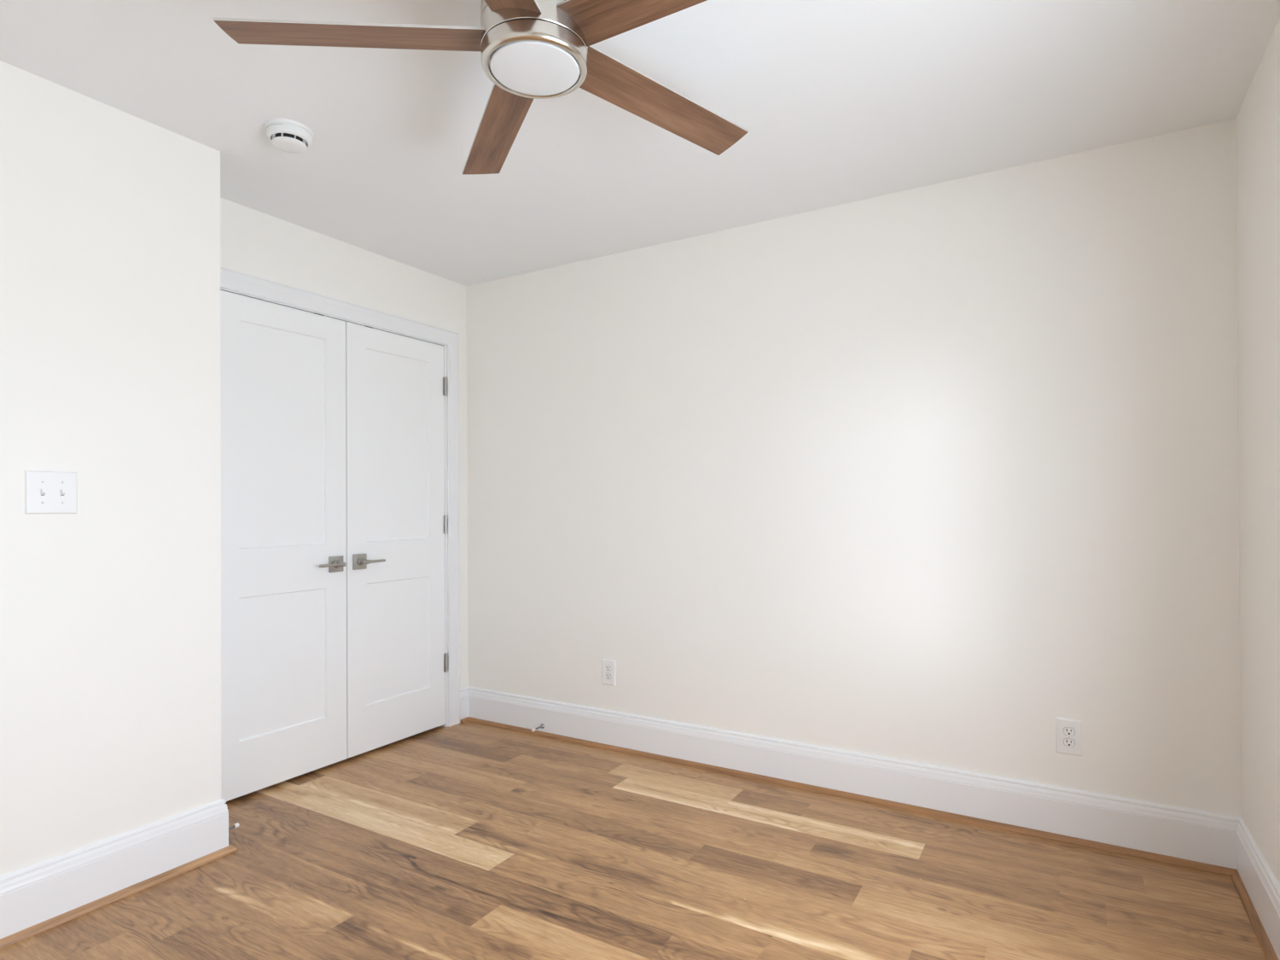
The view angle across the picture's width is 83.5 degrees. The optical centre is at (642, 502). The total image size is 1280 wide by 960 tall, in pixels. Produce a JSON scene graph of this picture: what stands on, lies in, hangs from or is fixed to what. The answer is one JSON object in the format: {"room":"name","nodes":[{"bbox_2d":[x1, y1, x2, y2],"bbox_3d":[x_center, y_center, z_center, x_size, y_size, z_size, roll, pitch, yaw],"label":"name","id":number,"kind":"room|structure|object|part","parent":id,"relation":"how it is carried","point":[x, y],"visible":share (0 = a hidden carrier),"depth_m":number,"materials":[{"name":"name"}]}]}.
{"room":"empty bedroom","nodes":[
{"label":"empty bedroom","id":0,"kind":"room"},
{"bbox_2d":[0,60,221,876],"bbox_3d":[-2.041,0.005,1.651,0.120,2.460,2.044,0,0,31],"label":"wall","id":1,"kind":"structure","parent":0,"point":[110,610],"depth_m":2.20,"materials":[{"name":"white paint"}]},
{"bbox_2d":[24,470,77,513],"bbox_3d":[-1.707,-0.028,2.079,0.017,0.124,0.124,0,0,31],"label":"light switch","id":2,"kind":"object","parent":1,"relation":"attached to","point":[45,491],"visible":1,"depth_m":2.08,"materials":[{"name":"white plastic"}]},
{"bbox_2d":[0,798,228,938],"bbox_3d":[-1.973,1.123,1.618,0.016,0.184,2.060,0,0,31],"label":"baseboard","id":3,"kind":"structure","parent":1,"relation":"attached to","point":[32,895],"depth_m":2.19,"materials":[{"name":"white paint"}]},
{"bbox_2d":[0,845,237,948],"bbox_3d":[-1.948,1.205,1.623,0.019,0.019,2.063,0,0,31],"label":"trim","id":4,"kind":"structure","parent":1,"relation":"attached to","point":[25,933],"depth_m":2.18,"materials":[{"name":"brown wood"}]},
{"bbox_2d":[220,197,468,692],"bbox_3d":[-1.439,0.011,3.399,0.120,2.460,1.576,0,0,31],"label":"wall","id":5,"kind":"structure","parent":0,"point":[254,243],"depth_m":3.42,"materials":[{"name":"white paint"}]},
{"bbox_2d":[220,290,347,801],"bbox_3d":[-1.533,0.174,3.097,0.096,2.055,0.612,0,0,31],"label":"door","id":6,"kind":"structure","parent":5,"relation":"in","point":[283,446],"depth_m":3.10,"materials":[{"name":"white paint"}]},
{"bbox_3d":[-1.399,0.286,3.246,0.018,0.022,0.128,0,0,31],"label":"lever","id":7,"kind":"part","parent":6,"relation":"part of","materials":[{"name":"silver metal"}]},
{"bbox_2d":[220,267,459,727],"bbox_3d":[-1.428,0.143,3.394,0.133,2.155,1.417,0,0,31],"label":"door frame","id":8,"kind":"structure","parent":5,"relation":"attached to","point":[230,281],"depth_m":3.91,"materials":[{"name":"white paint"}]},
{"bbox_2d":[345,321,447,758],"bbox_3d":[-1.214,0.176,3.634,0.096,2.055,0.627,0,0,31],"label":"door","id":9,"kind":"structure","parent":5,"relation":"in","point":[396,384],"depth_m":3.61,"materials":[{"name":"white paint"}]},
{"bbox_3d":[-1.281,0.284,3.444,0.018,0.022,0.128,0,0,31],"label":"lever","id":10,"kind":"part","parent":9,"relation":"part of","materials":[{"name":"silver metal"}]},
{"bbox_2d":[459,686,468,722],"bbox_3d":[-1.375,1.129,3.359,0.016,0.184,1.576,0,0,31],"label":"baseboard","id":11,"kind":"structure","parent":5,"relation":"attached to","point":[463,691],"depth_m":4.00,"materials":[{"name":"white paint"}]},
{"bbox_2d":[460,716,468,723],"bbox_3d":[-0.981,1.212,3.987,0.019,0.019,0.060,0,0,31],"label":"trim","id":12,"kind":"structure","parent":5,"relation":"attached to","point":[465,719],"depth_m":3.98,"materials":[{"name":"brown wood"}]},
{"bbox_2d":[0,721,1266,959],"bbox_3d":[-0.774,1.210,1.804,4.237,0.001,3.734,0,0,31],"label":"floor","id":13,"kind":"structure","parent":0,"point":[468,840],"depth_m":2.29,"materials":[{"name":"brown wood"}]},
{"bbox_2d":[0,0,1279,285],"bbox_3d":[-0.753,-1.280,1.805,4.307,0.100,3.860,0,0,31],"label":"ceiling","id":14,"kind":"structure","parent":0,"point":[838,101],"depth_m":2.21,"materials":[{"name":"white paint"}]},
{"bbox_2d":[264,118,313,153],"bbox_3d":[-1.162,-1.196,2.364,0.144,0.058,0.144,0,0,11],"label":"smoke detector","id":15,"kind":"object","parent":14,"relation":"attached to","point":[288,136],"visible":1,"depth_m":2.33,"materials":[{"name":"white plastic"}]},
{"bbox_3d":[-1.162,-1.221,2.364,0.144,0.009,0.144,0,0,11],"label":"mounting plate","id":16,"kind":"part","parent":15,"relation":"part of","materials":[{"name":"white plastic"}]},
{"bbox_2d":[213,0,748,174],"bbox_3d":[-0.200,-1.095,1.575,1.227,0.277,1.285,0,0,31],"label":"ceiling fan","id":17,"kind":"object","parent":14,"relation":"hanging from","point":[531,49],"visible":1,"depth_m":1.58,"materials":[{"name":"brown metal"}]},
{"bbox_3d":[-0.616,-1.018,1.566,0.563,0.005,0.114,-1,12,-5],"label":"blade","id":18,"kind":"part","parent":17,"relation":"part of","materials":[{"name":"brown wood"}]},
{"bbox_3d":[-0.387,-1.018,1.948,0.114,0.005,0.563,-13,4,-23],"label":"blade","id":19,"kind":"part","parent":17,"relation":"part of","materials":[{"name":"brown wood"}]},
{"bbox_3d":[-0.324,-1.021,1.231,0.114,0.005,0.563,12,3,13],"label":"blade","id":20,"kind":"part","parent":17,"relation":"part of","materials":[{"name":"brown wood"}]},
{"bbox_2d":[489,40,579,95],"bbox_3d":[-0.238,-0.965,1.599,0.197,0.017,0.197,0,0,31],"label":"diffuser","id":21,"kind":"object","parent":17,"relation":"attached to","point":[519,67],"depth_m":1.58,"materials":[{"name":"white glass"}]},
{"bbox_3d":[0.086,-1.022,1.404,0.563,0.005,0.114,1,-12,31],"label":"blade","id":22,"kind":"part","parent":17,"relation":"part of","materials":[{"name":"brown wood"}]},
{"bbox_3d":[0.047,-1.020,1.847,0.563,0.005,0.114,1,-13,-41],"label":"blade","id":23,"kind":"part","parent":17,"relation":"part of","materials":[{"name":"brown wood"}]},
{"bbox_2d":[466,118,1241,817],"bbox_3d":[0.209,0.003,3.406,4.307,2.460,0.120,0,0,31],"label":"wall","id":24,"kind":"structure","parent":0,"point":[945,474],"depth_m":2.85,"materials":[{"name":"white paint"}]},
{"bbox_2d":[531,723,544,731],"bbox_3d":[-0.540,1.170,3.712,0.025,0.025,0.083,0,0,31],"label":"door stop","id":25,"kind":"object","parent":24,"relation":"attached to","point":[542,725],"visible":1,"depth_m":3.72,"materials":[{"name":"silver metal"}]},
{"bbox_2d":[601,658,616,686],"bbox_3d":[-0.167,0.844,3.553,0.079,0.124,0.008,0,0,31],"label":"wall outlet","id":26,"kind":"object","parent":24,"relation":"attached to","point":[608,666],"visible":1,"depth_m":3.55,"materials":[{"name":"white plastic"}]},
{"bbox_2d":[605,665,610,671],"bbox_3d":[-0.168,0.824,3.550,0.034,0.028,0.002,0,0,31],"label":"receptacle","id":27,"kind":"object","parent":26,"relation":"attached to","point":[608,668],"depth_m":3.55,"materials":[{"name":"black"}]},
{"bbox_2d":[605,673,610,679],"bbox_3d":[-0.168,0.863,3.550,0.034,0.028,0.002,0,0,31],"label":"receptacle","id":28,"kind":"object","parent":26,"relation":"attached to","point":[608,676],"depth_m":3.55,"materials":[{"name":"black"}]},
{"bbox_2d":[468,716,1235,876],"bbox_3d":[0.464,1.201,3.153,3.355,0.019,0.019,0,0,31],"label":"trim","id":29,"kind":"structure","parent":24,"relation":"attached to","point":[1082,842],"depth_m":2.82,"materials":[{"name":"brown wood"}]},
{"bbox_2d":[468,686,1240,869],"bbox_3d":[0.472,1.119,3.168,3.387,0.184,0.016,0,0,31],"label":"baseboard","id":30,"kind":"structure","parent":24,"relation":"attached to","point":[1198,835],"depth_m":2.83,"materials":[{"name":"white paint"}]},
{"bbox_2d":[1056,717,1082,756],"bbox_3d":[1.518,0.836,2.551,0.079,0.124,0.008,0,0,31],"label":"wall outlet","id":31,"kind":"object","parent":24,"relation":"attached to","point":[1068,731],"visible":1,"depth_m":2.55,"materials":[{"name":"white plastic"}]},
{"bbox_2d":[1063,727,1075,736],"bbox_3d":[1.518,0.816,2.550,0.036,0.029,0.001,0,0,31],"label":"receptacle","id":32,"kind":"object","parent":31,"relation":"attached to","point":[1067,731],"depth_m":2.55,"materials":[{"name":"white plastic"}]},
{"bbox_2d":[1063,738,1075,747],"bbox_3d":[1.517,0.856,2.549,0.036,0.029,0.003,0,0,31],"label":"receptacle","id":33,"kind":"object","parent":31,"relation":"attached to","point":[1067,742],"depth_m":2.55,"materials":[{"name":"white plastic"}]},
{"bbox_2d":[1235,17,1279,885],"bbox_3d":[1.075,-0.015,0.716,0.170,2.460,3.860,0,0,31],"label":"wall","id":34,"kind":"structure","parent":0,"point":[1258,117],"depth_m":2.06,"materials":[{"name":"white paint"}]},
{"bbox_2d":[1230,869,1278,959],"bbox_3d":[0.986,1.187,0.766,0.019,0.019,3.588,0,0,31],"label":"trim","id":35,"kind":"structure","parent":34,"relation":"attached to","point":[1263,939],"depth_m":2.04,"materials":[{"name":"brown wood"}]},
{"bbox_2d":[1236,817,1279,959],"bbox_3d":[1.000,1.104,0.758,0.016,0.184,3.620,0,0,31],"label":"baseboard","id":36,"kind":"structure","parent":34,"relation":"attached to","point":[1263,889],"depth_m":2.04,"materials":[{"name":"white paint"}]},
{"bbox_3d":[-1.763,0.009,2.605,0.376,2.460,0.120,0,0,31],"label":"wall","id":37,"kind":"structure","parent":0,"visible":0},
{"bbox_2d":[228,822,239,829],"bbox_3d":[-1.490,1.175,2.577,0.025,0.025,0.083,0,0,31],"label":"door stop","id":38,"kind":"object","parent":37,"relation":"attached to","point":[235,825],"visible":0.48,"depth_m":2.60,"materials":[{"name":"silver metal"}]}
]}

